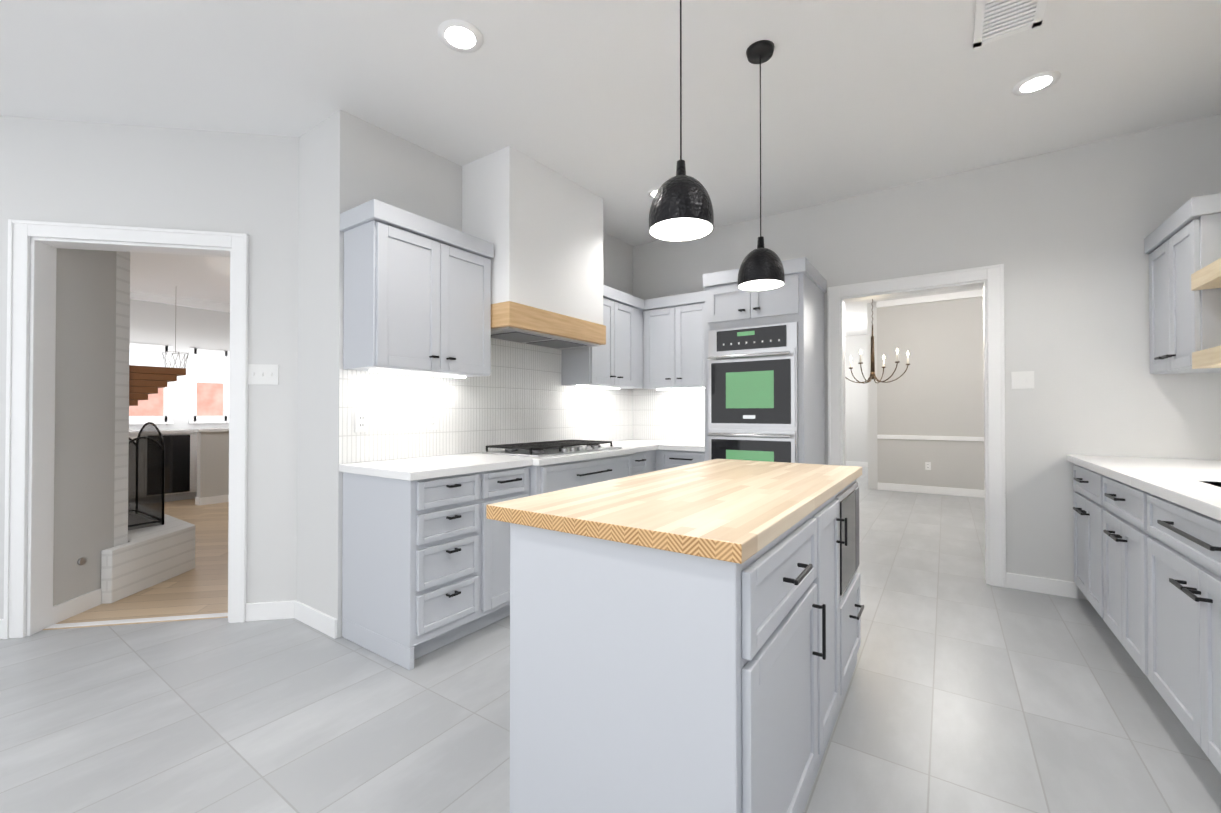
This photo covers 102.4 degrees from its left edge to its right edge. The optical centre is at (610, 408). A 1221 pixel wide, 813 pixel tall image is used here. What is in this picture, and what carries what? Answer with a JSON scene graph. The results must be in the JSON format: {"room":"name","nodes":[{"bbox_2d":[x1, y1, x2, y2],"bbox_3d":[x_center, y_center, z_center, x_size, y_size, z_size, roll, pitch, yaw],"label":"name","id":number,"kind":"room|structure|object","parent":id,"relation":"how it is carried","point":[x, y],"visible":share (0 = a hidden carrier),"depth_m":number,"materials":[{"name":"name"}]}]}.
{"room":"kitchen","nodes":[
{"label":"kitchen","id":0,"kind":"room"},
{"bbox_2d":[53,248,115,605],"bbox_3d":[-3.159,-0.303,2.904,0.100,3.000,0.394,0,-1,-7],"label":"wall","id":1,"kind":"structure","parent":0,"point":[84,449],"depth_m":2.89,"materials":[{"name":"grey paint"}]},
{"bbox_2d":[77,557,85,564],"bbox_3d":[-3.102,0.897,2.880,0.010,0.043,0.044,0,-1,-7],"label":"valve","id":2,"kind":"object","parent":1,"relation":"attached to","point":[81,561],"visible":1,"depth_m":2.88,"materials":[{"name":"silver metal"}]},
{"bbox_2d":[114,251,129,546],"bbox_3d":[-4.421,-0.295,3.774,2.878,3.000,0.510,0,-1,34],"label":"wall","id":3,"kind":"structure","parent":0,"point":[122,397],"depth_m":3.16,"materials":[{"name":"white brick"}]},
{"bbox_2d":[129,365,185,405],"bbox_3d":[-3.786,-0.148,3.832,1.660,0.268,0.300,0,-1,34],"label":"mantel","id":4,"kind":"object","parent":3,"relation":"attached to","point":[144,381],"visible":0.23,"depth_m":3.32,"materials":[{"name":"brown wood"}]},
{"bbox_2d":[43,499,228,629],"bbox_3d":[-4.483,1.246,6.338,8.667,0.044,9.203,0,-1,34],"label":"floor","id":5,"kind":"structure","parent":0,"point":[201,587],"depth_m":3.27,"materials":[{"name":"beige wood"}]},
{"bbox_2d":[101,514,194,603],"bbox_3d":[-3.783,1.040,3.801,2.088,0.330,0.566,0,-1,34],"label":"hearth","id":6,"kind":"object","parent":5,"relation":"on","point":[144,558],"visible":0.67,"depth_m":3.29,"materials":[{"name":"white brick"}]},
{"bbox_2d":[128,422,164,529],"bbox_3d":[-3.724,0.490,3.793,0.816,0.767,0.256,0,-1,34],"label":"fire screen","id":7,"kind":"object","parent":6,"relation":"on","point":[146,476],"visible":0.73,"depth_m":3.61,"materials":[{"name":"black metal"}]},
{"bbox_2d":[129,428,221,501],"bbox_3d":[-5.822,0.763,6.896,0.628,0.940,4.200,0,-1,34],"label":"cabinet","id":8,"kind":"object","parent":5,"relation":"on","point":[180,464],"depth_m":6.52,"materials":[{"name":"white"}]},
{"bbox_2d":[193,428,228,504],"bbox_3d":[-4.597,0.753,7.185,0.190,0.965,2.340,0,-1,34],"label":"wall","id":9,"kind":"structure","parent":5,"relation":"on","point":[212,466],"depth_m":6.31,"materials":[{"name":"grey paint"}]},
{"bbox_2d":[0,116,298,635],"bbox_3d":[-4.012,-0.307,2.474,4.720,3.000,0.130,0,-1,-11],"label":"wall","id":10,"kind":"structure","parent":0,"point":[65,171],"depth_m":2.76,"materials":[{"name":"white paint"}]},
{"bbox_2d":[0,219,294,639],"bbox_3d":[-4.071,0.103,2.455,4.600,2.180,0.174,0,-1,-11],"label":"door frame","id":11,"kind":"structure","parent":10,"relation":"attached to","point":[30,487],"depth_m":2.64,"materials":[{"name":"white wood"}]},
{"bbox_2d":[248,364,278,384],"bbox_3d":[-1.975,-0.194,2.783,0.162,0.114,0.014,0,-1,-11],"label":"light switch","id":12,"kind":"object","parent":10,"relation":"attached to","point":[266,374],"visible":1,"depth_m":2.79,"materials":[{"name":"white plastic"}]},
{"bbox_2d":[129,299,229,429],"bbox_3d":[-6.475,-0.269,6.624,0.130,3.000,11.000,0,-1,34],"label":"wall","id":13,"kind":"structure","parent":0,"point":[152,323],"depth_m":6.98,"materials":[{"name":"white paint"}]},
{"bbox_2d":[53,292,229,623],"bbox_3d":[-4.406,-0.193,5.149,4.950,2.820,10.900,0,-1,34],"label":"trim","id":14,"kind":"structure","parent":13,"relation":"attached to","point":[75,606],"depth_m":2.98,"materials":[{"name":"white"}]},
{"bbox_2d":[129,343,229,423],"bbox_3d":[-6.044,-0.329,7.148,0.108,1.090,2.970,0,-1,34],"label":"living room window","id":15,"kind":"structure","parent":13,"relation":"in","point":[209,373],"depth_m":7.12,"materials":[{"name":"white glass"}]},
{"bbox_2d":[296,110,632,637],"bbox_3d":[-0.749,-0.293,3.954,0.460,3.000,3.050,0,-1,34],"label":"wall","id":16,"kind":"structure","parent":0,"point":[347,161],"depth_m":2.71,"materials":[{"name":"white paint"}]},
{"bbox_2d":[340,199,493,377],"bbox_3d":[-1.059,-0.606,2.786,0.345,0.827,0.768,0,-1,34],"label":"upper cabinet","id":17,"kind":"object","parent":16,"relation":"attached to","point":[417,294],"visible":1,"depth_m":2.59,"materials":[{"name":"grey wood"}]},
{"bbox_2d":[462,146,605,349],"bbox_3d":[-0.508,-1.067,3.501,0.453,1.180,1.018,0,-1,34],"label":"range hood","id":18,"kind":"object","parent":16,"relation":"attached to","point":[538,225],"visible":0.83,"depth_m":3.20,"materials":[{"name":"white paint"}]},
{"bbox_2d":[562,285,645,388],"bbox_3d":[0.049,-0.591,4.419,0.330,0.824,1.120,0,-1,34],"label":"upper cabinet","id":19,"kind":"object","parent":16,"relation":"attached to","point":[620,363],"depth_m":4.17,"materials":[{"name":"grey wood"}]},
{"bbox_2d":[0,467,1220,812],"bbox_3d":[0.404,1.235,4.333,10.000,0.050,17.000,0,-1,34],"label":"floor","id":20,"kind":"structure","parent":0,"point":[968,689],"depth_m":1.91,"materials":[{"name":"grey tile"}]},
{"bbox_2d":[339,467,494,669],"bbox_3d":[-1.019,0.762,2.590,0.618,0.864,0.470,0,-1,34],"label":"base cabinet","id":21,"kind":"object","parent":20,"relation":"on","point":[425,555],"depth_m":2.39,"materials":[{"name":"grey wood"}]},
{"bbox_2d":[339,439,690,482],"bbox_3d":[-0.315,0.319,3.572,0.678,0.040,2.918,0,-1,34],"label":"countertop","id":22,"kind":"structure","parent":21,"relation":"on","point":[405,469],"depth_m":2.69,"materials":[{"name":"white stone"}]},
{"bbox_2d":[482,440,621,456],"bbox_3d":[-0.380,0.271,3.460,0.500,0.051,0.920,0,-1,34],"label":"cooktop","id":23,"kind":"object","parent":22,"relation":"in","point":[544,448],"visible":1,"depth_m":3.26,"materials":[{"name":"silver metal"}]},
{"bbox_2d":[495,463,530,621],"bbox_3d":[-0.818,0.764,2.883,0.618,0.864,0.380,0,-1,34],"label":"base cabinet","id":24,"kind":"object","parent":20,"relation":"on","point":[511,483],"depth_m":2.70,"materials":[{"name":"grey wood"}]},
{"bbox_2d":[531,451,634,495],"bbox_3d":[-0.394,0.770,3.460,0.668,0.864,1.050,0,-1,34],"label":"base cabinet","id":25,"kind":"object","parent":20,"relation":"on","point":[568,473],"depth_m":3.16,"materials":[{"name":"grey wood"}]},
{"bbox_2d":[635,447,658,474],"bbox_3d":[0.014,0.775,4.101,0.618,0.864,0.470,0,-1,34],"label":"base cabinet","id":26,"kind":"object","parent":20,"relation":"on","point":[645,461],"depth_m":4.01,"materials":[{"name":"grey wood"}]},
{"bbox_2d":[667,447,704,468],"bbox_3d":[0.770,0.777,4.219,0.418,0.864,0.618,0,-1,34],"label":"base cabinet","id":27,"kind":"object","parent":20,"relation":"on","point":[675,458],"depth_m":3.98,"materials":[{"name":"grey wood"}]},
{"bbox_2d":[659,443,704,450],"bbox_3d":[0.755,0.325,4.228,0.448,0.040,0.628,0,-1,34],"label":"countertop","id":28,"kind":"structure","parent":27,"relation":"on","point":[682,446],"depth_m":4.02,"materials":[{"name":"white stone"}]},
{"bbox_2d":[510,475,863,812],"bbox_3d":[0.464,0.750,1.810,0.698,0.876,1.604,0,-1,34],"label":"kitchen island","id":29,"kind":"object","parent":20,"relation":"on","point":[685,638],"depth_m":1.17,"materials":[{"name":"grey wood"}]},
{"bbox_2d":[486,459,861,566],"bbox_3d":[0.428,0.292,1.857,0.732,0.040,1.676,0,-1,34],"label":"island countertop","id":30,"kind":"structure","parent":29,"relation":"on","point":[720,510],"depth_m":1.35,"materials":[{"name":"beige wood"}]},
{"bbox_2d":[703,257,826,464],"bbox_3d":[1.202,0.088,3.816,0.750,2.235,0.804,0,-1,34],"label":"tall cabinet","id":31,"kind":"object","parent":20,"relation":"on","point":[764,379],"visible":0.75,"depth_m":3.54,"materials":[{"name":"grey wood"}]},
{"bbox_2d":[1067,459,1094,607],"bbox_3d":[2.962,0.762,2.576,0.682,0.864,0.856,0,-1,34],"label":"base cabinet","id":32,"kind":"object","parent":20,"relation":"on","point":[1083,505],"depth_m":2.79,"materials":[{"name":"grey wood"}]},
{"bbox_2d":[1091,467,1138,665],"bbox_3d":[2.599,0.757,2.045,0.682,0.864,0.730,0,-1,34],"label":"base cabinet","id":33,"kind":"object","parent":20,"relation":"on","point":[1116,500],"depth_m":2.24,"materials":[{"name":"grey wood"}]},
{"bbox_2d":[1139,487,1220,773],"bbox_3d":[2.095,0.750,1.308,0.682,0.864,1.055,0,-1,34],"label":"base cabinet","id":34,"kind":"object","parent":20,"relation":"on","point":[1147,556],"depth_m":1.64,"materials":[{"name":"grey wood"}]},
{"bbox_2d":[1067,455,1220,518],"bbox_3d":[1.790,0.294,0.874,0.692,0.040,4.996,0,-1,34],"label":"countertop","id":35,"kind":"structure","parent":34,"relation":"on","point":[1173,478],"depth_m":2.14,"materials":[{"name":"white stone"}]},
{"bbox_2d":[1199,479,1220,486],"bbox_3d":[2.210,0.392,1.436,0.408,0.222,1.008,0,-1,34],"label":"sink","id":36,"kind":"object","parent":35,"relation":"in","point":[1214,482],"depth_m":1.93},
{"bbox_2d":[0,0,1220,335],"bbox_3d":[-0.255,-1.600,7.383,14.500,0.268,12.750,0,-1,34],"label":"ceiling","id":37,"kind":"structure","parent":0,"point":[862,96],"depth_m":2.40,"materials":[{"name":"white paint"}]},
{"bbox_2d":[162,312,188,367],"bbox_3d":[-5.554,-1.026,6.269,0.266,1.073,0.231,0,-1,34],"label":"chandelier","id":38,"kind":"object","parent":37,"relation":"hanging from","point":[184,365],"visible":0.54,"depth_m":6.26,"materials":[{"name":"glass"}]},
{"bbox_2d":[438,19,482,52],"bbox_3d":[-0.634,-1.574,2.076,0.184,0.013,0.184,0,-1,34],"label":"recessed light","id":39,"kind":"object","parent":37,"relation":"in","point":[460,33],"visible":1,"depth_m":2.07,"materials":[{"name":"white plastic"}]},
{"bbox_2d":[647,188,658,197],"bbox_3d":[0.369,-1.626,3.705,0.184,0.013,0.184,0,-1,34],"label":"recessed light","id":40,"kind":"object","parent":37,"relation":"in","point":[651,193],"visible":0.4,"depth_m":3.69,"materials":[{"name":"white"}]},
{"bbox_2d":[649,0,713,241],"bbox_3d":[0.219,-1.069,1.531,0.200,1.032,0.200,0,-1,34],"label":"pendant light","id":41,"kind":"object","parent":37,"relation":"hanging from","point":[681,208],"visible":1,"depth_m":1.47,"materials":[{"name":"black metal"}]},
{"bbox_2d":[738,40,784,290],"bbox_3d":[0.669,-1.077,2.190,0.200,1.060,0.200,0,-1,34],"label":"pendant light","id":42,"kind":"object","parent":37,"relation":"hanging from","point":[761,268],"visible":1,"depth_m":2.15,"materials":[{"name":"black metal"}]},
{"bbox_2d":[845,299,909,383],"bbox_3d":[2.995,-0.970,5.611,0.728,1.356,0.739,0,-1,34],"label":"dining chandelier","id":43,"kind":"object","parent":37,"relation":"hanging from","point":[872,375],"visible":0.73,"depth_m":5.59,"materials":[{"name":"brown metal"}]},
{"bbox_2d":[973,0,1046,47],"bbox_3d":[1.603,-1.607,1.965,0.230,0.011,0.360,0,-1,34],"label":"ceiling vent","id":44,"kind":"object","parent":37,"relation":"in","point":[995,20],"visible":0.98,"depth_m":2.01,"materials":[{"name":"white metal"}]},
{"bbox_2d":[1012,71,1060,95],"bbox_3d":[2.141,-1.637,2.470,0.184,0.013,0.184,0,-1,34],"label":"recessed light","id":45,"kind":"object","parent":37,"relation":"in","point":[1033,83],"visible":1,"depth_m":2.46,"materials":[{"name":"white plastic"}]},
{"bbox_2d":[845,335,864,461],"bbox_3d":[4.708,-0.227,11.294,2.970,3.000,0.130,0,-1,34],"label":"wall","id":46,"kind":"structure","parent":0,"point":[854,392],"depth_m":10.77,"materials":[{"name":"grey paint"}]},
{"bbox_2d":[846,461,867,466],"bbox_3d":[4.660,1.218,11.228,2.990,0.110,0.014,0,-1,34],"label":"trim","id":47,"kind":"structure","parent":46,"relation":"attached to","point":[848,463],"depth_m":10.73,"materials":[{"name":"white wood"}]},
{"bbox_2d":[865,297,983,489],"bbox_3d":[5.565,-0.269,6.592,3.750,3.000,0.130,0,-1,34],"label":"wall","id":48,"kind":"structure","parent":0,"point":[936,388],"depth_m":7.16,"materials":[{"name":"grey paint"}]},
{"bbox_2d":[925,462,930,469],"bbox_3d":[4.622,0.836,7.142,0.070,0.114,0.008,0,-1,34],"label":"outlet","id":49,"kind":"object","parent":48,"relation":"attached to","point":[927,465],"visible":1,"depth_m":7.14,"materials":[{"name":"white plastic"}]},
{"bbox_2d":[876,290,983,497],"bbox_3d":[5.565,-0.206,6.476,3.620,2.872,0.060,0,-1,34],"label":"trim","id":50,"kind":"structure","parent":48,"relation":"attached to","point":[935,489],"depth_m":7.10,"materials":[{"name":"white wood"}]},
{"bbox_2d":[633,114,1220,599],"bbox_3d":[1.895,-0.294,3.915,4.210,3.000,0.130,0,-1,34],"label":"wall","id":51,"kind":"structure","parent":0,"point":[1061,234],"depth_m":3.18,"materials":[{"name":"white paint"}]},
{"bbox_2d":[646,291,704,389],"bbox_3d":[0.712,-0.591,4.438,0.743,0.824,0.340,0,-1,34],"label":"upper cabinet","id":52,"kind":"object","parent":51,"relation":"attached to","point":[658,343],"depth_m":4.36,"materials":[{"name":"grey wood"}]},
{"bbox_2d":[294,264,1077,638],"bbox_3d":[0.615,0.111,3.021,3.760,2.175,3.082,0,-1,34],"label":"trim","id":53,"kind":"structure","parent":51,"relation":"attached to","point":[990,278],"depth_m":3.35,"materials":[{"name":"white wood"}]},
{"bbox_2d":[1011,371,1033,388],"bbox_3d":[2.734,-0.190,3.254,0.116,0.114,0.014,0,-1,34],"label":"light switch","id":54,"kind":"object","parent":51,"relation":"attached to","point":[1022,380],"visible":1,"depth_m":3.26,"materials":[{"name":"white plastic"}]},
{"bbox_3d":[2.023,-0.325,0.486,0.130,3.000,5.650,0,-1,34],"label":"wall","id":55,"kind":"structure","parent":0,"visible":0},
{"bbox_2d":[338,338,633,463],"bbox_3d":[-0.593,-0.108,3.767,0.007,0.814,2.920,0,-1,34],"label":"backsplash","id":56,"kind":"structure","parent":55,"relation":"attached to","point":[520,394],"depth_m":3.34,"materials":[{"name":"tile"}]},
{"bbox_2d":[354,411,367,431],"bbox_3d":[-1.346,0.070,2.650,0.009,0.114,0.070,0,-1,34],"label":"outlet","id":57,"kind":"object","parent":56,"relation":"attached to","point":[361,421],"depth_m":2.65,"materials":[{"name":"white plastic"}]},
{"bbox_2d":[634,389,704,441],"bbox_3d":[0.685,0.060,4.657,1.050,0.494,0.007,0,-1,34],"label":"backsplash","id":58,"kind":"structure","parent":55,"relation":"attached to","point":[671,415],"depth_m":4.73,"materials":[{"name":"tile"}]},
{"bbox_2d":[1144,193,1220,373],"bbox_3d":[3.141,-0.613,2.569,0.364,0.815,0.687,0,-1,34],"label":"upper cabinet","id":59,"kind":"object","parent":55,"relation":"attached to","point":[1182,244],"visible":0.94,"depth_m":2.52,"materials":[{"name":"grey wood"}]},
{"bbox_2d":[1191,258,1220,290],"bbox_3d":[2.544,-0.619,1.674,0.343,0.080,1.495,0,-1,34],"label":"shelf","id":60,"kind":"object","parent":55,"relation":"attached to","point":[1208,276],"visible":1,"depth_m":2.25,"materials":[{"name":"brown wood"}]},
{"bbox_2d":[1192,346,1220,368],"bbox_3d":[2.544,-0.234,1.670,0.343,0.090,1.495,0,-1,34],"label":"shelf","id":61,"kind":"object","parent":55,"relation":"attached to","point":[1207,358],"visible":1,"depth_m":2.26,"materials":[{"name":"brown wood"}]}
]}

